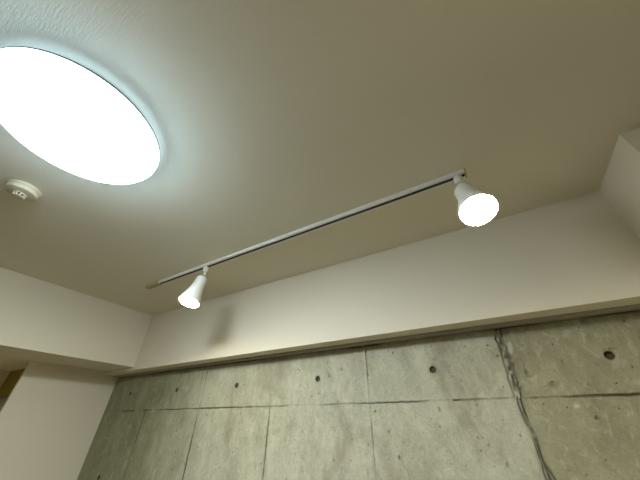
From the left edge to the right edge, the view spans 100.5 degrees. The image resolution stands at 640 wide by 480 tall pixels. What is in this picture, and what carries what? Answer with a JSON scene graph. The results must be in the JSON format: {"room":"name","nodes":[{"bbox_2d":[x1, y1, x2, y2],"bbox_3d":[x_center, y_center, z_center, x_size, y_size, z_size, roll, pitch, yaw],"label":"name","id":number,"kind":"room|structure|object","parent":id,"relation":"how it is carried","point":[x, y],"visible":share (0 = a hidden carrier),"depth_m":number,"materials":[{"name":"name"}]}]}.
{"room":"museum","nodes":[
{"label":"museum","id":0,"kind":"room"},
{"bbox_2d":[0,370,9,387],"bbox_3d":[-3.156,1.672,1.378,0.120,1.976,1.300,-18,-40,25],"label":"wall","id":1,"kind":"structure","parent":0,"point":[3,374],"depth_m":2.34,"materials":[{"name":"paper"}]},
{"bbox_2d":[0,368,24,409],"bbox_3d":[-2.455,1.898,1.687,0.700,1.976,0.070,-18,-40,25],"label":"door","id":2,"kind":"structure","parent":1,"relation":"in","point":[13,377],"depth_m":2.24,"materials":[{"name":"brown wood"}]},
{"bbox_2d":[0,361,117,479],"bbox_3d":[-2.006,1.867,1.636,0.025,1.976,0.636,-18,-40,25],"label":"wall","id":3,"kind":"structure","parent":0,"point":[50,420],"depth_m":1.98,"materials":[{"name":"paint"}]},
{"bbox_2d":[0,0,639,315],"bbox_3d":[-1.487,-0.656,0.594,5.550,0.100,4.700,-18,-40,25],"label":"ceiling","id":4,"kind":"structure","parent":0,"point":[269,119],"depth_m":0.87,"materials":[{"name":"paint"}]},
{"bbox_2d":[4,179,41,201],"bbox_3d":[-1.245,-0.197,1.111,0.111,0.048,0.111,-18,-40,25],"label":"smoke detector","id":5,"kind":"object","parent":4,"relation":"attached to","point":[19,189],"visible":1,"depth_m":1.09,"materials":[{"name":"beige plastic"}]},
{"bbox_2d":[0,267,152,370],"bbox_3d":[-3.143,0.000,1.093,1.342,0.424,4.176,-18,-40,25],"label":"ceiling beam","id":6,"kind":"structure","parent":4,"relation":"attached to","point":[42,321],"depth_m":1.89,"materials":[{"name":"paint"}]},
{"bbox_2d":[0,46,159,183],"bbox_3d":[-0.766,-0.346,0.848,0.453,0.100,0.453,-18,-40,25],"label":"ceiling light","id":7,"kind":"object","parent":4,"relation":"attached to","point":[60,109],"visible":1,"depth_m":0.77,"materials":[{"name":"white translucent plastic"}]},
{"bbox_2d":[145,168,466,289],"bbox_3d":[-0.331,0.040,1.455,2.070,0.020,0.035,-18,-40,25],"label":"track","id":8,"kind":"object","parent":4,"relation":"attached to","point":[446,179],"visible":1,"depth_m":1.27,"materials":[{"name":"white metal"}]},
{"bbox_2d":[179,266,208,307],"bbox_3d":[-0.716,0.249,1.523,0.115,0.253,0.114,9,-36,-12],"label":"track spotlight","id":9,"kind":"object","parent":8,"relation":"hanging from","point":[191,298],"visible":1,"depth_m":1.47,"materials":[{"name":"white plastic"}]},
{"bbox_2d":[453,175,498,225],"bbox_3d":[0.513,-0.167,0.917,0.114,0.251,0.145,-18,-40,25],"label":"track spotlight","id":10,"kind":"object","parent":8,"relation":"hanging from","point":[476,207],"visible":1,"depth_m":0.84,"materials":[{"name":"white plastic"}]},
{"bbox_2d":[104,191,639,375],"bbox_3d":[-0.050,0.420,1.619,4.350,0.446,0.124,-18,-40,25],"label":"ceiling beam","id":11,"kind":"structure","parent":4,"relation":"attached to","point":[576,254],"depth_m":1.27,"materials":[{"name":"paint"}]},
{"bbox_2d":[77,310,639,479],"bbox_3d":[-0.267,1.585,1.208,3.650,1.974,0.252,-18,-40,25],"label":"wall","id":12,"kind":"structure","parent":0,"point":[558,399],"depth_m":1.17,"materials":[{"name":"concrete"}]},
{"bbox_2d":[114,304,639,376],"bbox_3d":[-0.315,0.722,1.655,3.530,0.010,0.040,-18,-40,25],"label":"trim","id":13,"kind":"structure","parent":12,"relation":"attached to","point":[634,306],"depth_m":1.24,"materials":[{"name":"beige paint"}]},
{"bbox_3d":[-1.510,1.384,-0.851,5.550,0.100,4.700,-18,-40,25],"label":"floor","id":14,"kind":"structure","parent":0,"visible":0},
{"bbox_2d":[599,128,639,237],"bbox_3d":[1.389,0.593,0.151,0.740,2.400,0.298,-18,-40,25],"label":"column","id":15,"kind":"structure","parent":14,"relation":"on","point":[620,185],"depth_m":0.94,"materials":[{"name":"paint"}]}
]}

